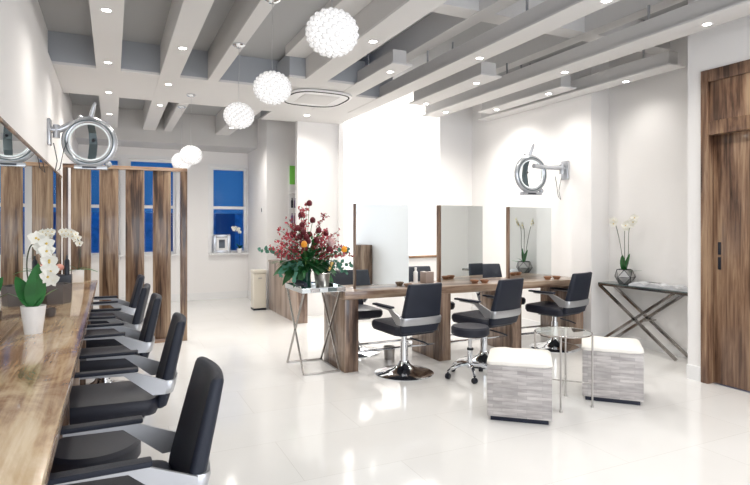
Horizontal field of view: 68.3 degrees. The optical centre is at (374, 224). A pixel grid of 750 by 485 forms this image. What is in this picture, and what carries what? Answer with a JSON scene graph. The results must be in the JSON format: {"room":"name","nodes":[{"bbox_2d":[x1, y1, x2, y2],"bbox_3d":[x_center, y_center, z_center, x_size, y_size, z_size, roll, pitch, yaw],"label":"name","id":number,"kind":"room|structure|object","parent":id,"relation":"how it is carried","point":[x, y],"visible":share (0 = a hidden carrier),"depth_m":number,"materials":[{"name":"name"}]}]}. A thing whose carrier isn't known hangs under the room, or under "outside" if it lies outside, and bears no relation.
{"room":"salon","nodes":[
{"label":"salon","id":0,"kind":"room"},
{"bbox_2d":[0,0,77,273],"bbox_3d":[-2.219,-0.380,3.264,0.150,3.560,14.200,0,0,-25],"label":"wall","id":1,"kind":"structure","parent":0,"point":[31,93],"depth_m":4.06,"materials":[{"name":"white paint"}]},
{"bbox_2d":[0,116,61,339],"bbox_3d":[-1.645,0.021,2.263,0.030,1.118,8.500,0,0,-25],"label":"wall mirror","id":2,"kind":"object","parent":1,"relation":"attached to","point":[30,189],"visible":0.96,"depth_m":3.38,"materials":[{"name":"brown mirror"}]},
{"bbox_2d":[47,102,117,172],"bbox_3d":[-2.718,-0.806,5.159,0.575,0.675,0.213,0,0,-25],"label":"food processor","id":3,"kind":"object","parent":1,"relation":"attached to","point":[92,163],"visible":1,"depth_m":5.12,"materials":[{"name":"silver metal"}]},
{"bbox_2d":[78,144,247,296],"bbox_3d":[-3.830,-0.380,10.165,3.200,3.560,0.250,0,0,-25],"label":"wall","id":4,"kind":"structure","parent":0,"point":[206,272],"depth_m":10.29,"materials":[{"name":"white paint"}]},
{"bbox_2d":[78,152,123,257],"bbox_3d":[-4.826,-0.340,9.592,0.870,1.800,0.230,0,0,-25],"label":"window","id":5,"kind":"structure","parent":4,"relation":"in","point":[118,159],"depth_m":9.63,"materials":[{"name":"white"}]},
{"bbox_2d":[124,155,179,256],"bbox_3d":[-4.017,-0.340,9.976,0.920,1.800,0.230,0,0,-25],"label":"window","id":6,"kind":"structure","parent":4,"relation":"in","point":[139,160],"depth_m":10.00,"materials":[{"name":"white"}]},
{"bbox_2d":[93,290,266,307],"bbox_3d":[-3.452,1.330,9.403,2.890,0.140,1.450,0,0,-25],"label":"baseboard","id":7,"kind":"structure","parent":4,"relation":"attached to","point":[245,293],"depth_m":10.36,"materials":[{"name":"white"}]},
{"bbox_2d":[208,164,248,254],"bbox_3d":[-2.789,-0.295,10.559,0.780,1.710,0.230,0,0,-25],"label":"window","id":8,"kind":"structure","parent":4,"relation":"in","point":[226,185],"depth_m":10.59,"materials":[{"name":"white"}]},
{"bbox_2d":[213,235,229,252],"bbox_3d":[-2.879,0.355,10.400,0.310,0.350,0.024,0,0,-20],"label":"picture frame","id":9,"kind":"object","parent":8,"relation":"on","point":[221,243],"visible":1,"depth_m":10.39,"materials":[{"name":"silver metal"}]},
{"bbox_2d":[219,240,224,247],"bbox_3d":[-2.879,0.355,10.399,0.110,0.160,0.003,0,0,-20],"label":"photograph","id":10,"kind":"object","parent":9,"relation":"attached to","point":[221,242],"depth_m":10.40},
{"bbox_2d":[231,226,242,252],"bbox_3d":[-2.578,0.271,10.521,0.299,0.517,0.151,0,0,-5],"label":"potted orchid","id":11,"kind":"object","parent":8,"relation":"on","point":[239,249],"visible":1,"depth_m":10.51,"materials":[{"name":"white plant"}]},
{"bbox_2d":[248,117,294,307],"bbox_3d":[-1.720,-0.380,10.336,1.040,3.560,1.650,0,0,-25],"label":"wall partition","id":12,"kind":"structure","parent":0,"point":[268,164],"depth_m":9.50,"materials":[{"name":"white paint"}]},
{"bbox_2d":[289,164,294,253],"bbox_3d":[-1.306,-0.275,9.545,0.340,1.550,0.125,0,0,-25],"label":"shelf","id":13,"kind":"object","parent":12,"relation":"attached to","point":[291,166],"visible":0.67,"depth_m":9.53,"materials":[{"name":"white"}]},
{"bbox_2d":[295,121,343,315],"bbox_3d":[-1.219,-0.250,9.362,0.750,3.300,1.840,0,0,-25],"label":"wall pillar","id":14,"kind":"structure","parent":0,"point":[319,147],"depth_m":8.56,"materials":[{"name":"white paint"}]},
{"bbox_2d":[38,0,687,118],"bbox_3d":[0.584,-2.100,4.540,6.350,0.400,14.100,0,0,-25],"label":"ceiling","id":15,"kind":"structure","parent":0,"point":[144,21],"depth_m":5.46,"materials":[{"name":"grey paint"}]},
{"bbox_2d":[89,0,123,127],"bbox_3d":[-1.502,-1.738,3.079,0.224,0.323,12.950,0,0,-25],"label":"ceiling beam","id":16,"kind":"structure","parent":15,"relation":"attached to","point":[107,27],"depth_m":5.00,"materials":[{"name":"white paint"}]},
{"bbox_2d":[100,8,112,11],"bbox_3d":[-1.966,-1.574,4.048,0.092,0.006,0.092,0,0,-25],"label":"recessed light","id":17,"kind":"object","parent":16,"relation":"attached to","point":[101,9],"visible":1,"depth_m":4.04,"materials":[{"name":"white"}]},
{"bbox_2d":[72,104,257,153],"bbox_3d":[-3.610,-1.640,9.688,2.930,0.520,0.800,0,0,-25],"label":"ceiling soffit","id":18,"kind":"structure","parent":15,"relation":"attached to","point":[198,131],"depth_m":9.42,"materials":[{"name":"grey paint"}]},
{"bbox_2d":[164,102,188,130],"bbox_3d":[-2.986,-1.738,8.246,0.120,0.323,2.340,0,0,-25],"label":"ceiling beam","id":19,"kind":"structure","parent":15,"relation":"attached to","point":[172,113],"depth_m":8.27,"materials":[{"name":"white paint"}]},
{"bbox_2d":[171,105,190,168],"bbox_3d":[-2.561,-1.151,7.330,0.267,0.853,0.268,0,0,-10],"label":"pendant lamp","id":20,"kind":"object","parent":19,"relation":"hanging from","point":[176,161],"visible":0.59,"depth_m":7.25,"materials":[{"name":"white"}]},
{"bbox_2d":[143,0,213,129],"bbox_3d":[-0.973,-1.738,3.330,0.193,0.323,12.950,0,0,-25],"label":"ceiling beam","id":21,"kind":"structure","parent":15,"relation":"attached to","point":[185,21],"depth_m":5.06,"materials":[{"name":"white paint"}]},
{"bbox_2d":[48,31,392,123],"bbox_3d":[-1.902,-1.746,7.095,3.790,0.329,1.950,0,0,-25],"label":"ceiling beam","id":22,"kind":"structure","parent":15,"relation":"attached to","point":[72,56],"depth_m":6.20,"materials":[{"name":"white paint"}]},
{"bbox_2d":[179,93,202,164],"bbox_3d":[-2.225,-1.155,6.692,0.267,0.853,0.268,0,0,-10],"label":"pendant lamp","id":23,"kind":"object","parent":22,"relation":"hanging from","point":[191,154],"visible":1,"depth_m":6.62,"materials":[{"name":"white plastic"}]},
{"bbox_2d":[284,89,351,106],"bbox_3d":[-0.729,-1.559,6.850,0.800,0.026,0.840,0,0,-25],"label":"air conditioner","id":24,"kind":"object","parent":22,"relation":"attached to","point":[301,97],"visible":0.94,"depth_m":6.77,"materials":[{"name":"white plastic"}]},
{"bbox_2d":[294,94,339,104],"bbox_3d":[-0.729,-1.552,6.850,0.440,0.008,0.480,0,0,-25],"label":"grille","id":25,"kind":"object","parent":24,"relation":"attached to","point":[316,99],"depth_m":6.82,"materials":[{"name":"white paint"}]},
{"bbox_2d":[215,107,261,134],"bbox_3d":[-2.173,-1.738,8.633,0.240,0.323,2.340,0,0,-25],"label":"ceiling beam","id":26,"kind":"structure","parent":15,"relation":"attached to","point":[221,128],"depth_m":9.23,"materials":[{"name":"white paint"}]},
{"bbox_2d":[208,0,274,81],"bbox_3d":[0.213,-1.738,1.873,0.112,0.323,9.300,0,0,-25],"label":"ceiling beam","id":27,"kind":"structure","parent":15,"relation":"attached to","point":[244,18],"depth_m":4.80,"materials":[{"name":"white paint"}]},
{"bbox_2d":[223,42,254,129],"bbox_3d":[-1.187,-1.206,4.816,0.268,0.743,0.269,0,0,-25],"label":"pendant lamp","id":28,"kind":"object","parent":27,"relation":"hanging from","point":[238,115],"visible":1,"depth_m":4.74,"materials":[{"name":"white plastic"}]},
{"bbox_2d":[253,0,291,105],"bbox_3d":[-0.715,-1.206,3.845,0.268,0.743,0.269,0,0,-25],"label":"pendant lamp","id":29,"kind":"object","parent":27,"relation":"hanging from","point":[272,87],"visible":1,"depth_m":3.77,"materials":[{"name":"white plastic"}]},
{"bbox_2d":[277,56,364,91],"bbox_3d":[-0.623,-1.720,6.335,0.890,0.279,0.520,0,0,-25],"label":"ceiling beam","id":30,"kind":"structure","parent":15,"relation":"attached to","point":[293,68],"depth_m":6.18,"materials":[{"name":"white paint"}]},
{"bbox_2d":[285,0,372,57],"bbox_3d":[1.028,-1.850,1.966,0.224,0.100,8.770,0,0,-25],"label":"ceiling beam","id":31,"kind":"structure","parent":15,"relation":"attached to","point":[298,46],"depth_m":5.32,"materials":[{"name":"white paint"}]},
{"bbox_2d":[305,7,358,57],"bbox_3d":[-0.214,-1.206,2.744,0.268,0.743,0.269,0,0,-25],"label":"pendant lamp","id":32,"kind":"object","parent":31,"relation":"hanging from","point":[333,34],"visible":1,"depth_m":2.66,"materials":[{"name":"white plastic"}]},
{"bbox_2d":[312,49,411,110],"bbox_3d":[-0.247,-1.867,6.524,0.230,0.583,2.400,0,0,-25],"label":"ceiling beam","id":33,"kind":"structure","parent":15,"relation":"attached to","point":[374,73],"depth_m":5.84,"materials":[{"name":"white paint"}]},
{"bbox_2d":[305,0,447,81],"bbox_3d":[1.238,-1.738,2.071,0.242,0.323,8.780,0,0,-25],"label":"ceiling beam","id":34,"kind":"structure","parent":15,"relation":"attached to","point":[380,20],"depth_m":4.55,"materials":[{"name":"white paint"}]},
{"bbox_2d":[409,42,501,105],"bbox_3d":[0.898,-1.867,6.559,0.270,0.583,1.560,0,0,-25],"label":"ceiling beam","id":35,"kind":"structure","parent":15,"relation":"attached to","point":[482,72],"depth_m":6.34,"materials":[{"name":"white paint"}]},
{"bbox_2d":[361,0,684,73],"bbox_3d":[2.558,-2.030,3.623,3.470,0.260,10.450,0,0,-25],"label":"grid","id":36,"kind":"object","parent":15,"relation":"attached to","point":[451,18],"visible":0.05,"depth_m":5.46,"materials":[{"name":"white paint"}]},
{"bbox_2d":[348,0,619,113],"bbox_3d":[1.883,-1.738,3.274,0.230,0.323,10.100,0,0,-25],"label":"ceiling beam","id":37,"kind":"structure","parent":36,"relation":"attached to","point":[547,16],"depth_m":4.94,"materials":[{"name":"white paint"}]},
{"bbox_2d":[599,0,612,2],"bbox_3d":[1.622,-1.574,3.881,0.092,0.006,0.092,0,0,-25],"label":"recessed light","id":38,"kind":"object","parent":37,"relation":"attached to","point":[600,1],"visible":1,"depth_m":3.89,"materials":[{"name":"white"}]},
{"bbox_2d":[421,0,749,117],"bbox_3d":[2.908,-1.738,3.633,0.270,0.323,9.870,0,0,-25],"label":"ceiling beam","id":39,"kind":"structure","parent":36,"relation":"attached to","point":[685,20],"depth_m":5.08,"materials":[{"name":"white paint"}]},
{"bbox_2d":[700,22,713,25],"bbox_3d":[2.602,-1.574,4.335,0.092,0.006,0.092,0,0,-25],"label":"recessed light","id":40,"kind":"object","parent":39,"relation":"attached to","point":[706,23],"visible":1,"depth_m":4.33,"materials":[{"name":"white"}]},
{"bbox_2d":[478,65,575,113],"bbox_3d":[1.884,-1.867,7.072,0.230,0.583,1.600,0,0,-25],"label":"ceiling beam","id":41,"kind":"structure","parent":15,"relation":"attached to","point":[562,84],"depth_m":6.89,"materials":[{"name":"white paint"}]},
{"bbox_2d":[477,20,684,120],"bbox_3d":[2.315,-1.867,6.916,0.215,0.583,3.190,0,0,-25],"label":"ceiling beam","id":42,"kind":"structure","parent":15,"relation":"attached to","point":[666,61],"depth_m":6.16,"materials":[{"name":"white paint"}]},
{"bbox_2d":[344,110,434,269],"bbox_3d":[0.199,-0.380,9.781,2.150,3.560,2.600,0,0,-25],"label":"wall","id":43,"kind":"structure","parent":0,"point":[388,160],"depth_m":10.81,"materials":[{"name":"white paint"}]},
{"bbox_2d":[358,107,471,321],"bbox_3d":[0.836,-0.380,8.556,2.450,3.560,0.160,0,0,-25],"label":"wall","id":44,"kind":"structure","parent":0,"point":[453,131],"depth_m":8.66,"materials":[{"name":"white paint"}]},
{"bbox_2d":[86,298,749,484],"bbox_3d":[0.495,1.450,4.553,6.800,0.100,14.200,0,0,-25],"label":"floor","id":45,"kind":"structure","parent":0,"point":[276,424],"depth_m":3.90,"materials":[{"name":"white tile"}]},
{"bbox_2d":[0,280,96,484],"bbox_3d":[-1.405,0.995,2.172,0.384,0.810,8.130,0,0,-25],"label":"countertop","id":46,"kind":"structure","parent":45,"relation":"on","point":[37,371],"depth_m":2.07,"materials":[{"name":"brown wood"}]},
{"bbox_2d":[10,231,59,334],"bbox_3d":[-1.873,0.310,3.009,0.286,0.560,0.142,0,0,-25],"label":"potted orchid","id":47,"kind":"object","parent":46,"relation":"on","point":[31,293],"visible":1,"depth_m":3.00,"materials":[{"name":"white plant"}]},
{"bbox_2d":[46,307,55,315],"bbox_3d":[-2.105,0.565,3.594,0.060,0.050,0.060,0,0,-25],"label":"glass dish","id":48,"kind":"object","parent":46,"relation":"on","point":[51,311],"visible":0.99,"depth_m":3.58,"materials":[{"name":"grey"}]},
{"bbox_2d":[41,282,71,304],"bbox_3d":[-2.415,0.517,4.189,0.216,0.145,0.187,0,0,-25],"label":"box","id":49,"kind":"object","parent":46,"relation":"on","point":[63,294],"visible":0.73,"depth_m":4.12,"materials":[{"name":"grey"}]},
{"bbox_2d":[56,255,71,282],"bbox_3d":[-2.880,0.435,5.109,0.140,0.310,0.140,0,0,-25],"label":"caddy","id":50,"kind":"object","parent":46,"relation":"on","point":[66,277],"visible":0.7,"depth_m":5.09,"materials":[{"name":"black plastic"}]},
{"bbox_2d":[64,255,69,274],"bbox_3d":[-2.853,0.370,5.122,0.044,0.180,0.044,0,0,-25],"label":"bottle","id":51,"kind":"object","parent":50,"relation":"on","point":[66,262],"depth_m":5.11,"materials":[{"name":"black plastic"}]},
{"bbox_2d":[58,228,96,282],"bbox_3d":[-3.047,0.309,5.681,0.354,0.562,0.158,0,0,-39],"label":"potted orchid","id":52,"kind":"object","parent":46,"relation":"on","point":[77,274],"visible":0.99,"depth_m":5.66,"materials":[{"name":"white plant"}]},
{"bbox_2d":[50,430,140,472],"bbox_3d":[-1.186,1.164,2.386,0.463,0.469,0.486,0,0,-37],"label":"seat","id":53,"kind":"object","parent":45,"relation":"on","point":[80,451],"visible":0.6,"depth_m":2.30,"materials":[{"name":"black leather"}]},
{"bbox_2d":[90,274,144,323],"bbox_3d":[-2.676,0.961,5.571,0.660,0.879,0.556,0,0,-25],"label":"chair","id":54,"kind":"object","parent":45,"relation":"on","point":[127,307],"visible":0.32,"depth_m":5.51,"materials":[{"name":"black leather"}]},
{"bbox_2d":[86,283,150,384],"bbox_3d":[-2.263,0.961,4.698,0.660,0.879,0.556,0,0,-19],"label":"chair","id":55,"kind":"object","parent":45,"relation":"on","point":[135,321],"visible":0.41,"depth_m":4.61,"materials":[{"name":"black leather"}]},
{"bbox_2d":[80,293,161,419],"bbox_3d":[-1.886,0.961,3.975,0.660,0.879,0.556,0,0,-25],"label":"chair","id":56,"kind":"object","parent":45,"relation":"on","point":[143,341],"visible":0.51,"depth_m":3.90,"materials":[{"name":"black leather"}]},
{"bbox_2d":[63,163,186,342],"bbox_3d":[-2.892,0.357,6.464,1.320,2.085,0.100,0,0,-25],"label":"screen","id":57,"kind":"object","parent":45,"relation":"on","point":[80,179],"visible":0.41,"depth_m":6.46,"materials":[{"name":"brown wood"}]},
{"bbox_2d":[69,312,186,424],"bbox_3d":[-1.385,0.961,3.038,0.660,0.879,0.556,0,0,-23],"label":"chair","id":58,"kind":"object","parent":45,"relation":"on","point":[143,394],"visible":0.61,"depth_m":2.92,"materials":[{"name":"black leather"}]},
{"bbox_2d":[47,356,223,484],"bbox_3d":[-0.873,0.961,1.911,0.660,0.879,0.556,0,0,-26],"label":"chair","id":59,"kind":"object","parent":45,"relation":"on","point":[189,446],"visible":0.84,"depth_m":1.94,"materials":[{"name":"black leather"}]},
{"bbox_2d":[251,269,266,310],"bbox_3d":[-1.930,1.070,9.170,0.224,0.660,0.232,0,0,-25],"label":"pedal bin","id":60,"kind":"object","parent":45,"relation":"on","point":[258,276],"visible":1,"depth_m":9.09,"materials":[{"name":"beige metal"}]},
{"bbox_2d":[268,259,307,323],"bbox_3d":[-1.371,0.990,8.565,0.170,0.820,1.570,0,0,-25],"label":"reception desk","id":61,"kind":"object","parent":45,"relation":"on","point":[278,296],"visible":0.47,"depth_m":8.44,"materials":[{"name":"brown wood"}]},
{"bbox_2d":[285,282,345,375],"bbox_3d":[-0.595,0.993,5.443,0.435,0.810,0.556,0,0,-25],"label":"side table","id":62,"kind":"object","parent":45,"relation":"on","point":[332,287],"visible":0.94,"depth_m":5.36,"materials":[{"name":"silver metal"}]},
{"bbox_2d":[293,280,307,286],"bbox_3d":[-0.720,0.556,5.248,0.074,0.074,0.284,0,0,-31],"label":"clutch bag","id":63,"kind":"object","parent":62,"relation":"on","point":[300,283],"visible":0.87,"depth_m":5.19,"materials":[{"name":"black leather"}]},
{"bbox_2d":[257,200,353,288],"bbox_3d":[-0.624,0.190,5.357,0.761,0.870,0.682,0,0,21],"label":"flower arrangement","id":64,"kind":"object","parent":62,"relation":"on","point":[299,267],"visible":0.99,"depth_m":5.31,"materials":[{"name":"multicoloured"}]},
{"bbox_2d":[285,282,345,293],"bbox_3d":[-0.595,0.611,5.443,0.435,0.046,0.556,0,0,-25],"label":"mirrored tray","id":65,"kind":"object","parent":62,"relation":"on","point":[332,287],"depth_m":5.24,"materials":[{"name":"silver metal"}]},
{"bbox_2d":[314,272,329,287],"bbox_3d":[-0.513,0.542,5.358,0.168,0.165,0.168,0,0,-25],"label":"ice bucket","id":66,"kind":"object","parent":62,"relation":"on","point":[321,280],"visible":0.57,"depth_m":5.30,"materials":[{"name":"silver metal"}]},
{"bbox_2d":[326,262,333,272],"bbox_3d":[-0.470,0.483,5.378,0.147,0.256,0.060,0,0,-25],"label":"champagne bottle","id":67,"kind":"object","parent":66,"relation":"in","point":[331,263],"visible":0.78,"depth_m":5.38,"materials":[{"name":"gold metal"}]},
{"bbox_2d":[330,270,382,357],"bbox_3d":[-0.238,0.961,6.144,0.556,0.879,0.660,0,0,-25],"label":"chair","id":68,"kind":"object","parent":45,"relation":"on","point":[364,311],"visible":0.3,"depth_m":6.05,"materials":[{"name":"black leather"}]},
{"bbox_2d":[383,345,394,359],"bbox_3d":[0.149,1.335,5.794,0.121,0.130,0.121,0,0,-25],"label":"bin","id":69,"kind":"object","parent":45,"relation":"on","point":[389,354],"visible":0.94,"depth_m":5.75,"materials":[{"name":"silver metal"}]},
{"bbox_2d":[372,282,441,380],"bbox_3d":[0.302,0.961,5.179,0.556,0.879,0.660,0,0,-30],"label":"chair","id":70,"kind":"object","parent":45,"relation":"on","point":[422,303],"visible":1,"depth_m":4.98,"materials":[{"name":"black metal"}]},
{"bbox_2d":[404,266,454,343],"bbox_3d":[0.635,0.961,6.713,0.556,0.879,0.660,0,0,-21],"label":"chair","id":71,"kind":"object","parent":45,"relation":"on","point":[411,268],"visible":0.06,"depth_m":6.94,"materials":[{"name":"black leather"}]},
{"bbox_2d":[324,275,582,372],"bbox_3d":[0.975,1.018,6.142,3.060,0.765,0.580,0,0,-25],"label":"table","id":72,"kind":"object","parent":45,"relation":"on","point":[344,326],"visible":0.58,"depth_m":5.73,"materials":[{"name":"brown wood"}]},
{"bbox_2d":[353,203,408,288],"bbox_3d":[0.066,0.210,5.677,0.610,0.850,0.056,0,0,-25],"label":"mirror","id":73,"kind":"object","parent":72,"relation":"on","point":[380,231],"visible":0.97,"depth_m":5.64,"materials":[{"name":"silver mirror"}]},
{"bbox_2d":[413,267,417,282],"bbox_3d":[0.445,0.549,6.056,0.048,0.172,0.048,0,0,-25],"label":"pump bottle","id":74,"kind":"object","parent":72,"relation":"on","point":[415,273],"visible":1,"depth_m":6.04,"materials":[{"name":"white plastic"}]},
{"bbox_2d":[420,270,433,282],"bbox_3d":[0.571,0.566,6.072,0.110,0.139,0.110,0,0,-31],"label":"tissue box","id":75,"kind":"object","parent":72,"relation":"on","point":[426,276],"visible":0.99,"depth_m":6.03,"materials":[{"name":"brown cardboard"}]},
{"bbox_2d":[437,205,482,281],"bbox_3d":[0.972,0.207,6.320,0.620,0.855,0.056,0,0,-29],"label":"mirror","id":76,"kind":"object","parent":72,"relation":"on","point":[459,228],"visible":0.87,"depth_m":6.28,"materials":[{"name":"silver mirror"}]},
{"bbox_2d":[480,279,488,282],"bbox_3d":[1.202,0.618,6.072,0.096,0.034,0.096,0,0,-25],"label":"bowl","id":77,"kind":"object","parent":72,"relation":"on","point":[481,280],"visible":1,"depth_m":6.04,"materials":[{"name":"brown wood"}]},
{"bbox_2d":[506,207,550,278],"bbox_3d":[1.883,0.210,6.756,0.700,0.850,0.056,0,0,-29],"label":"mirror","id":78,"kind":"object","parent":72,"relation":"on","point":[528,229],"visible":1,"depth_m":6.71,"materials":[{"name":"silver mirror"}]},
{"bbox_2d":[445,323,489,383],"bbox_3d":[0.891,1.162,5.118,0.486,0.474,0.463,0,0,36],"label":"stool","id":79,"kind":"object","parent":45,"relation":"on","point":[465,330],"visible":0.9,"depth_m":5.04,"materials":[{"name":"black leather"}]},
{"bbox_2d":[452,278,523,369],"bbox_3d":[1.139,0.961,5.577,0.556,0.879,0.660,0,0,-38],"label":"chair","id":80,"kind":"object","parent":45,"relation":"on","point":[505,309],"visible":0.77,"depth_m":5.38,"materials":[{"name":"black leather"}]},
{"bbox_2d":[476,264,525,335],"bbox_3d":[1.596,0.961,7.147,0.556,0.879,0.660,0,0,-17],"label":"chair","id":81,"kind":"object","parent":45,"relation":"on","point":[489,270],"visible":0.09,"depth_m":7.40,"materials":[{"name":"black leather"}]},
{"bbox_2d":[487,347,552,424],"bbox_3d":[1.077,1.172,4.116,0.456,0.456,0.456,0,0,16],"label":"ottoman","id":82,"kind":"object","parent":45,"relation":"on","point":[519,380],"visible":1,"depth_m":3.91,"materials":[{"name":"grey wood"}]},
{"bbox_2d":[487,347,552,367],"bbox_3d":[1.077,0.974,4.116,0.456,0.059,0.456,0,0,16],"label":"cushion","id":83,"kind":"object","parent":82,"relation":"on","point":[498,357],"depth_m":3.97,"materials":[{"name":"white fabric"}]},
{"bbox_2d":[525,272,591,352],"bbox_3d":[2.085,0.961,6.270,0.556,0.879,0.660,0,0,-39],"label":"chair","id":84,"kind":"object","parent":45,"relation":"on","point":[576,301],"visible":0.9,"depth_m":6.10,"materials":[{"name":"black leather"}]},
{"bbox_2d":[534,327,593,412],"bbox_3d":[1.475,1.117,4.331,0.436,0.566,0.436,0,0,-25],"label":"round glass table","id":85,"kind":"object","parent":45,"relation":"on","point":[557,332],"visible":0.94,"depth_m":4.26,"materials":[{"name":"clear glass"}]},
{"bbox_2d":[582,336,643,404],"bbox_3d":[1.942,1.172,4.548,0.456,0.456,0.456,0,0,21],"label":"ottoman","id":86,"kind":"object","parent":45,"relation":"on","point":[618,363],"visible":0.93,"depth_m":4.35,"materials":[{"name":"grey wood"}]},
{"bbox_2d":[582,336,643,353],"bbox_3d":[1.942,0.974,4.548,0.456,0.059,0.456,0,0,21],"label":"cushion","id":87,"kind":"object","parent":86,"relation":"on","point":[601,345],"depth_m":4.40,"materials":[{"name":"white fabric"}]},
{"bbox_2d":[598,281,687,360],"bbox_3d":[3.035,1.039,6.039,0.238,0.721,1.309,0,0,-25],"label":"console table","id":88,"kind":"object","parent":45,"relation":"on","point":[614,284],"visible":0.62,"depth_m":6.08,"materials":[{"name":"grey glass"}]},
{"bbox_2d":[609,214,638,283],"bbox_3d":[2.875,0.277,6.346,0.215,0.807,0.436,0,0,-25],"label":"potted orchid","id":89,"kind":"object","parent":88,"relation":"on","point":[623,275],"visible":0.98,"depth_m":6.33,"materials":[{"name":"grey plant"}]},
{"bbox_2d":[628,281,667,288],"bbox_3d":[3.013,0.652,6.080,0.170,0.050,0.380,0,0,-32],"label":"magazine","id":90,"kind":"object","parent":88,"relation":"on","point":[642,283],"visible":0.93,"depth_m":6.04,"materials":[{"name":"white paper"}]},
{"bbox_2d":[662,285,687,291],"bbox_3d":[3.189,0.655,5.710,0.170,0.045,0.380,0,0,-21],"label":"magazine","id":91,"kind":"object","parent":88,"relation":"on","point":[682,288],"visible":0.62,"depth_m":5.74,"materials":[{"name":"white paper"}]},
{"bbox_2d":[472,61,608,332],"bbox_3d":[2.281,-0.380,7.819,0.470,3.560,2.430,0,0,-25],"label":"wall","id":92,"kind":"structure","parent":0,"point":[575,130],"depth_m":7.09,"materials":[{"name":"white paint"}]},
{"bbox_2d":[514,144,568,199],"bbox_3d":[2.037,-0.656,6.855,0.808,0.675,0.211,0,0,-23],"label":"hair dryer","id":93,"kind":"object","parent":92,"relation":"attached to","point":[563,168],"visible":1,"depth_m":6.76,"materials":[{"name":"silver metal"}]},
{"bbox_2d":[615,269,634,283],"bbox_3d":[2.866,0.595,6.365,0.208,0.165,0.219,0,0,-25],"label":"plant pot","id":94,"kind":"object","parent":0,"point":[623,276],"depth_m":6.30,"materials":[{"name":"grey metal"}]},
{"bbox_2d":[609,35,687,347],"bbox_3d":[3.262,-0.380,6.093,0.180,3.560,1.530,0,0,-25],"label":"wall","id":95,"kind":"structure","parent":0,"point":[648,117],"depth_m":6.21,"materials":[{"name":"white paint"}]},
{"bbox_2d":[471,307,687,357],"bbox_3d":[2.522,1.350,7.087,0.305,0.100,3.960,0,0,-25],"label":"baseboard","id":96,"kind":"structure","parent":95,"relation":"attached to","point":[647,344],"depth_m":6.28,"materials":[{"name":"white"}]},
{"bbox_2d":[688,0,749,366],"bbox_3d":[4.667,-0.380,2.294,0.900,3.560,6.540,0,0,-25],"label":"wall","id":97,"kind":"structure","parent":0,"point":[727,43],"depth_m":4.96,"materials":[{"name":"white paint"}]},
{"bbox_2d":[687,364,700,381],"bbox_3d":[4.211,1.335,2.188,0.015,0.130,6.340,0,0,-25],"label":"baseboard","id":98,"kind":"structure","parent":97,"relation":"attached to","point":[693,372],"depth_m":4.98,"materials":[{"name":"white"}]},
{"bbox_2d":[701,59,749,391],"bbox_3d":[3.259,0.018,4.373,0.180,2.765,1.304,0,0,-25],"label":"door","id":99,"kind":"structure","parent":97,"relation":"in","point":[725,90],"depth_m":4.78,"materials":[{"name":"brown wood"}]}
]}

